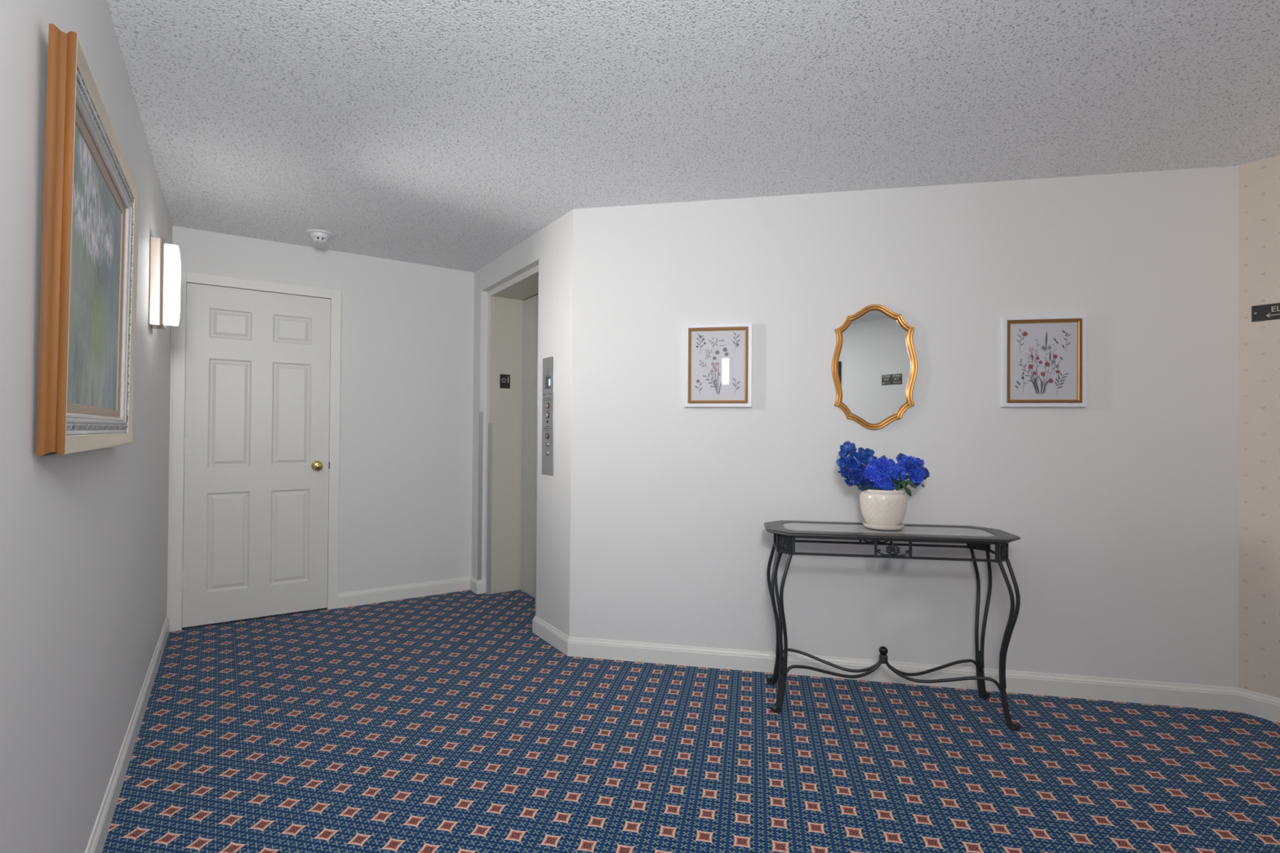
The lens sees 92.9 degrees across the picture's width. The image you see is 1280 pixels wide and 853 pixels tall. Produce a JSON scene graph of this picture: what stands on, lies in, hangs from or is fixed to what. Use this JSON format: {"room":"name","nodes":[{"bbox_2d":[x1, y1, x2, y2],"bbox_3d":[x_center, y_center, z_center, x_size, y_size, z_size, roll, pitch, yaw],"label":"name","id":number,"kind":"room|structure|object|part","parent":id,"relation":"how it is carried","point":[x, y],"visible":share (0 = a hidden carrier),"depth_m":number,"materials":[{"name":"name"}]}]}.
{"room":"lobby","nodes":[
{"label":"lobby","id":0,"kind":"room"},
{"bbox_2d":[0,0,172,852],"bbox_3d":[-1.771,0.006,1.994,0.120,2.363,3.884,1,-1,-34],"label":"wall","id":1,"kind":"structure","parent":0,"point":[84,535],"depth_m":1.31,"materials":[{"name":"paint"}]},
{"bbox_2d":[35,23,139,456],"bbox_3d":[-1.333,-0.342,1.508,0.039,0.794,0.936,1,-1,-34],"label":"framed painting","id":2,"kind":"object","parent":1,"relation":"attached to","point":[91,198],"visible":1,"depth_m":1.34,"materials":[{"name":"brown wood"}]},
{"bbox_2d":[84,615,169,852],"bbox_3d":[-1.688,1.139,1.967,0.012,0.098,3.751,1,-1,-34],"label":"baseboard","id":3,"kind":"structure","parent":1,"relation":"attached to","point":[97,840],"depth_m":2.06,"materials":[{"name":"paint"}]},
{"bbox_2d":[148,235,180,329],"bbox_3d":[-2.099,-0.627,2.693,0.100,0.392,0.132,1,-1,-34],"label":"wall sconce","id":4,"kind":"object","parent":1,"relation":"attached to","point":[165,259],"visible":1,"depth_m":2.65,"materials":[{"name":"silver metal"}]},
{"bbox_2d":[164,244,180,325],"bbox_3d":[-2.079,-0.626,2.707,0.051,0.342,0.092,1,-1,-34],"label":"diffuser","id":5,"kind":"object","parent":4,"relation":"attached to","point":[171,252],"depth_m":2.67,"materials":[{"name":"white plastic"}]},
{"bbox_2d":[172,226,474,608],"bbox_3d":[-2.021,0.020,4.092,1.803,2.363,0.120,1,-1,-34],"label":"wall","id":6,"kind":"structure","parent":0,"point":[406,397],"depth_m":4.22,"materials":[{"name":"paint"}]},
{"bbox_2d":[166,271,341,631],"bbox_3d":[-2.380,0.145,3.809,0.893,2.103,0.189,1,-1,-34],"label":"door","id":7,"kind":"structure","parent":6,"relation":"in","point":[257,384],"depth_m":3.77,"materials":[{"name":"paint"}]},
{"bbox_3d":[-2.084,0.256,3.935,0.066,0.066,0.068,1,-1,-34],"label":"knob","id":8,"kind":"part","parent":7,"relation":"part of","materials":[{"name":"gold metal"}]},
{"bbox_2d":[337,576,484,608],"bbox_3d":[-1.564,1.158,4.228,0.950,0.098,0.160,1,-1,-34],"label":"baseboard","id":9,"kind":"structure","parent":6,"relation":"attached to","point":[365,597],"depth_m":4.27,"materials":[{"name":"paint"}]},
{"bbox_2d":[471,209,573,636],"bbox_3d":[-0.817,0.029,3.945,0.052,2.363,1.706,1,-1,-34],"label":"wall","id":10,"kind":"structure","parent":0,"point":[550,248],"depth_m":3.44,"materials":[{"name":"paint"}]},
{"bbox_2d":[477,411,483,580],"bbox_3d":[-1.161,0.503,4.425,0.027,1.220,0.014,1,-1,-34],"label":"guard","id":11,"kind":"object","parent":10,"relation":"attached to","point":[481,414],"visible":1,"depth_m":4.42,"materials":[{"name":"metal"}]},
{"bbox_2d":[484,265,538,598],"bbox_3d":[-0.657,0.113,4.153,0.452,2.203,1.044,1,-1,-34],"label":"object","id":12,"kind":"structure","parent":10,"relation":"in","point":[512,305],"depth_m":4.45,"materials":[{"name":"paint"}]},
{"bbox_2d":[486,423,492,594],"bbox_3d":[-1.090,0.594,4.405,0.027,1.235,0.018,1,-1,-34],"label":"guard","id":13,"kind":"object","parent":12,"relation":"attached to","point":[490,425],"visible":1,"depth_m":4.40,"materials":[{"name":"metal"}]},
{"bbox_2d":[499,373,510,388],"bbox_3d":[-0.990,-0.331,4.463,0.078,0.102,0.004,1,-1,-34],"label":"number sign","id":14,"kind":"object","parent":12,"relation":"attached to","point":[504,380],"visible":1,"depth_m":4.46,"materials":[{"name":"black plastic"}]},
{"bbox_2d":[534,406,537,616],"bbox_3d":[-0.597,0.498,3.583,0.028,1.227,0.012,1,-1,-34],"label":"guard","id":15,"kind":"object","parent":10,"relation":"attached to","point":[537,406],"visible":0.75,"depth_m":3.57,"materials":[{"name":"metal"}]},
{"bbox_2d":[542,355,554,475],"bbox_3d":[-0.525,-0.059,3.455,0.010,0.668,0.150,1,-1,-34],"label":"panel","id":16,"kind":"object","parent":10,"relation":"attached to","point":[548,387],"visible":1,"depth_m":3.45,"materials":[{"name":"metal"}]},
{"bbox_2d":[102,590,1279,852],"bbox_3d":[0.146,1.254,2.091,9.800,0.100,5.854,1,-1,-34],"label":"floor","id":17,"kind":"structure","parent":0,"point":[437,723],"depth_m":2.21,"materials":[{"name":"carpet"}]},
{"bbox_2d":[764,520,1021,731],"bbox_3d":[1.065,0.832,2.661,1.024,0.769,0.378,0,0,9],"label":"console table","id":18,"kind":"object","parent":17,"relation":"on","point":[785,532],"visible":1,"depth_m":2.60,"materials":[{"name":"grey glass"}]},
{"bbox_3d":[0.641,0.801,2.863,0.085,0.525,0.064,1,-1,-36],"label":"leg","id":19,"kind":"part","parent":18,"relation":"part of","materials":[{"name":"black metal"}]},
{"bbox_3d":[0.658,0.505,2.846,0.103,0.081,0.014,1,-1,-36],"label":"corner plate","id":20,"kind":"part","parent":18,"relation":"part of","materials":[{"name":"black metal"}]},
{"bbox_3d":[0.601,0.799,2.594,0.064,0.525,0.085,1,-1,-36],"label":"leg","id":21,"kind":"part","parent":18,"relation":"part of","materials":[{"name":"black metal"}]},
{"bbox_3d":[0.623,0.503,2.610,0.014,0.081,0.103,1,-1,-36],"label":"corner plate","id":22,"kind":"part","parent":18,"relation":"part of","materials":[{"name":"black metal"}]},
{"bbox_3d":[1.090,0.507,2.814,0.816,0.079,0.009,0,0,9],"label":"rail","id":23,"kind":"part","parent":18,"relation":"part of","materials":[{"name":"black metal"}]},
{"bbox_2d":[859,488,906,530],"bbox_3d":[1.074,0.360,2.688,0.196,0.172,0.196,1,-1,-34],"label":"flower pot","id":24,"kind":"object","parent":18,"relation":"on","point":[880,509],"visible":0.94,"depth_m":2.61,"materials":[{"name":"white ceramic"}]},
{"bbox_2d":[835,440,929,496],"bbox_3d":[1.062,0.208,2.657,0.388,0.289,0.141,0,0,11],"label":"flower bouquet","id":25,"kind":"object","parent":24,"relation":"in","point":[863,469],"visible":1,"depth_m":2.64,"materials":[{"name":"blue plant"}]},
{"bbox_3d":[0.904,0.159,2.701,0.018,0.070,0.071,1,-1,-37],"label":"flower","id":26,"kind":"part","parent":25,"relation":"part of","materials":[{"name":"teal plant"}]},
{"bbox_3d":[0.911,0.196,2.696,0.075,0.071,0.050,0,-1,44],"label":"flower","id":27,"kind":"part","parent":25,"relation":"part of","materials":[{"name":"blue plant"}]},
{"bbox_3d":[0.907,0.115,2.708,0.016,0.054,0.058,1,-1,-40],"label":"flower","id":28,"kind":"part","parent":25,"relation":"part of","materials":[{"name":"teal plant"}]},
{"bbox_3d":[0.925,0.092,2.715,0.039,0.058,0.063,1,-1,-44],"label":"flower","id":29,"kind":"part","parent":25,"relation":"part of","materials":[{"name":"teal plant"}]},
{"bbox_3d":[0.930,0.243,2.697,0.053,0.051,0.040,0,-1,35],"label":"flower","id":30,"kind":"part","parent":25,"relation":"part of","materials":[{"name":"blue plant"}]},
{"bbox_3d":[0.937,0.165,2.686,0.070,0.068,0.022,0,0,16],"label":"flower","id":31,"kind":"part","parent":25,"relation":"part of","materials":[{"name":"blue plant"}]},
{"bbox_3d":[0.940,0.217,2.658,0.086,0.076,0.062,0,0,11],"label":"flower","id":32,"kind":"part","parent":25,"relation":"part of","materials":[{"name":"blue plant"}]},
{"bbox_3d":[0.952,0.133,2.696,0.056,0.056,0.019,0,0,11],"label":"flower","id":33,"kind":"part","parent":25,"relation":"part of","materials":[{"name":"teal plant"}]},
{"bbox_3d":[0.981,0.260,2.676,0.049,0.052,0.042,0,0,11],"label":"flower","id":34,"kind":"part","parent":25,"relation":"part of","materials":[{"name":"blue plant"}]},
{"bbox_3d":[0.972,0.192,2.683,0.066,0.066,0.047,0,0,11],"label":"flower","id":35,"kind":"part","parent":25,"relation":"part of","materials":[{"name":"blue plant"}]},
{"bbox_3d":[0.993,0.115,2.711,0.053,0.045,0.026,0,0,11],"label":"flower","id":36,"kind":"part","parent":25,"relation":"part of","materials":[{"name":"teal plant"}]},
{"bbox_3d":[0.979,0.240,2.668,0.072,0.069,0.052,0,0,11],"label":"flower","id":37,"kind":"part","parent":25,"relation":"part of","materials":[{"name":"blue plant"}]},
{"bbox_3d":[1.000,0.144,2.681,0.067,0.064,0.020,0,0,11],"label":"flower","id":38,"kind":"part","parent":25,"relation":"part of","materials":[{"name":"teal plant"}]},
{"bbox_3d":[1.005,0.259,2.657,0.053,0.045,0.037,0,0,11],"label":"flower","id":39,"kind":"part","parent":25,"relation":"part of","materials":[{"name":"blue plant"}]},
{"bbox_3d":[1.019,0.117,2.697,0.048,0.043,0.028,0,0,-5],"label":"flower","id":40,"kind":"part","parent":25,"relation":"part of","materials":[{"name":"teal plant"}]},
{"bbox_3d":[1.003,0.203,2.629,0.074,0.073,0.043,0,0,25],"label":"flower","id":41,"kind":"part","parent":25,"relation":"part of","materials":[{"name":"blue plant"}]},
{"bbox_3d":[1.025,0.178,2.663,0.069,0.065,0.036,0,0,11],"label":"flower","id":42,"kind":"part","parent":25,"relation":"part of","materials":[{"name":"blue plant"}]},
{"bbox_3d":[1.033,0.252,2.633,0.047,0.052,0.038,0,0,11],"label":"flower","id":43,"kind":"part","parent":25,"relation":"part of","materials":[{"name":"blue plant"}]},
{"bbox_3d":[1.045,0.228,2.612,0.070,0.074,0.046,0,0,11],"label":"flower","id":44,"kind":"part","parent":25,"relation":"part of","materials":[{"name":"blue plant"}]},
{"bbox_3d":[1.058,0.168,2.635,0.086,0.087,0.059,0,0,11],"label":"flower","id":45,"kind":"part","parent":25,"relation":"part of","materials":[{"name":"blue plant"}]},
{"bbox_3d":[1.052,0.257,2.616,0.050,0.045,0.027,0,0,11],"label":"flower","id":46,"kind":"part","parent":25,"relation":"part of","materials":[{"name":"blue plant"}]},
{"bbox_3d":[1.083,0.258,2.623,0.046,0.043,0.032,1,0,-11],"label":"flower","id":47,"kind":"part","parent":25,"relation":"part of","materials":[{"name":"blue plant"}]},
{"bbox_3d":[1.110,0.203,2.621,0.074,0.077,0.028,0,0,11],"label":"flower","id":48,"kind":"part","parent":25,"relation":"part of","materials":[{"name":"blue plant"}]},
{"bbox_3d":[1.147,0.140,2.672,0.037,0.047,0.045,1,-1,-38],"label":"flower","id":49,"kind":"part","parent":25,"relation":"part of","materials":[{"name":"blue plant"}]},
{"bbox_3d":[1.159,0.166,2.634,0.080,0.081,0.066,0,-1,33],"label":"flower","id":50,"kind":"part","parent":25,"relation":"part of","materials":[{"name":"blue plant"}]},
{"bbox_3d":[1.190,0.210,2.615,0.077,0.076,0.051,0,0,11],"label":"flower","id":51,"kind":"part","parent":25,"relation":"part of","materials":[{"name":"blue plant"}]},
{"bbox_3d":[1.210,0.167,2.657,0.067,0.063,0.044,1,0,-7],"label":"flower","id":52,"kind":"part","parent":25,"relation":"part of","materials":[{"name":"blue plant"}]},
{"bbox_3d":[1.225,0.197,2.648,0.063,0.065,0.039,1,-1,-32],"label":"flower","id":53,"kind":"part","parent":25,"relation":"part of","materials":[{"name":"blue plant"}]},
{"bbox_3d":[1.248,0.207,2.666,0.051,0.055,0.032,1,-1,-37],"label":"flower","id":54,"kind":"part","parent":25,"relation":"part of","materials":[{"name":"blue plant"}]},
{"bbox_3d":[1.045,0.504,2.513,0.816,0.079,0.009,0,0,9],"label":"rail","id":55,"kind":"part","parent":18,"relation":"part of","materials":[{"name":"black metal"}]},
{"bbox_3d":[1.512,0.511,2.717,0.014,0.081,0.103,1,-1,-36],"label":"corner plate","id":56,"kind":"part","parent":18,"relation":"part of","materials":[{"name":"black metal"}]},
{"bbox_3d":[1.530,0.807,2.729,0.064,0.525,0.085,1,-1,-36],"label":"leg","id":57,"kind":"part","parent":18,"relation":"part of","materials":[{"name":"black metal"}]},
{"bbox_3d":[1.524,0.543,2.595,0.008,0.010,0.190,0,0,9],"label":"rail","id":58,"kind":"part","parent":18,"relation":"part of","materials":[{"name":"black metal"}]},
{"bbox_3d":[1.477,0.509,2.482,0.103,0.081,0.014,1,-1,-36],"label":"corner plate","id":59,"kind":"part","parent":18,"relation":"part of","materials":[{"name":"black metal"}]},
{"bbox_3d":[1.489,0.805,2.460,0.085,0.525,0.064,1,-1,-36],"label":"leg","id":60,"kind":"part","parent":18,"relation":"part of","materials":[{"name":"black metal"}]},
{"bbox_2d":[106,0,1279,272],"bbox_3d":[0.166,-1.209,2.110,9.800,0.100,5.854,1,-1,-34],"label":"ceiling","id":61,"kind":"structure","parent":0,"point":[448,134],"depth_m":2.17,"materials":[{"name":"white paint"}]},
{"bbox_2d":[306,229,333,244],"bbox_3d":[-1.928,-1.136,3.665,0.148,0.055,0.148,1,-1,-34],"label":"smoke detector","id":62,"kind":"object","parent":61,"relation":"attached to","point":[318,236],"visible":1,"depth_m":3.63,"materials":[{"name":"white plastic"}]},
{"bbox_2d":[569,165,1238,687],"bbox_3d":[1.151,0.037,2.985,3.065,2.363,0.120,0,0,11],"label":"wall","id":63,"kind":"structure","parent":0,"point":[1122,507],"depth_m":2.87,"materials":[{"name":"paint"}]},
{"bbox_2d":[684,322,751,407],"bbox_3d":[0.392,-0.307,3.064,0.336,0.419,0.025,0,0,11],"label":"framed print","id":64,"kind":"object","parent":63,"relation":"attached to","point":[717,368],"visible":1,"depth_m":3.06,"materials":[{"name":"white paper"}]},
{"bbox_2d":[831,304,917,430],"bbox_3d":[1.124,-0.286,2.923,0.392,0.603,0.018,0,0,11],"label":"wall mirror","id":65,"kind":"object","parent":63,"relation":"attached to","point":[874,366],"visible":1,"depth_m":2.92,"materials":[{"name":"gold metal"}]},
{"bbox_2d":[532,615,1279,723],"bbox_3d":[1.168,1.169,2.895,3.847,0.098,0.393,0,0,18],"label":"baseboard","id":66,"kind":"structure","parent":63,"relation":"attached to","point":[1129,691],"depth_m":2.85,"materials":[{"name":"paint"}]},
{"bbox_2d":[1000,314,1086,407],"bbox_3d":[1.841,-0.298,2.778,0.345,0.418,0.025,0,0,11],"label":"framed print","id":67,"kind":"object","parent":63,"relation":"attached to","point":[1043,357],"visible":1,"depth_m":2.78,"materials":[{"name":"white paper"}]},
{"bbox_2d":[1238,155,1279,698],"bbox_3d":[2.819,0.046,2.413,0.120,2.363,0.626,1,-1,-34],"label":"wall","id":68,"kind":"structure","parent":0,"point":[1259,181],"depth_m":2.59,"materials":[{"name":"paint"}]},
{"bbox_2d":[1251,302,1279,321],"bbox_3d":[2.695,-0.482,2.495,0.005,0.068,0.270,1,-1,-34],"label":"sign","id":69,"kind":"object","parent":68,"relation":"attached to","point":[1270,311],"visible":1,"depth_m":2.57,"materials":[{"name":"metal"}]}
]}

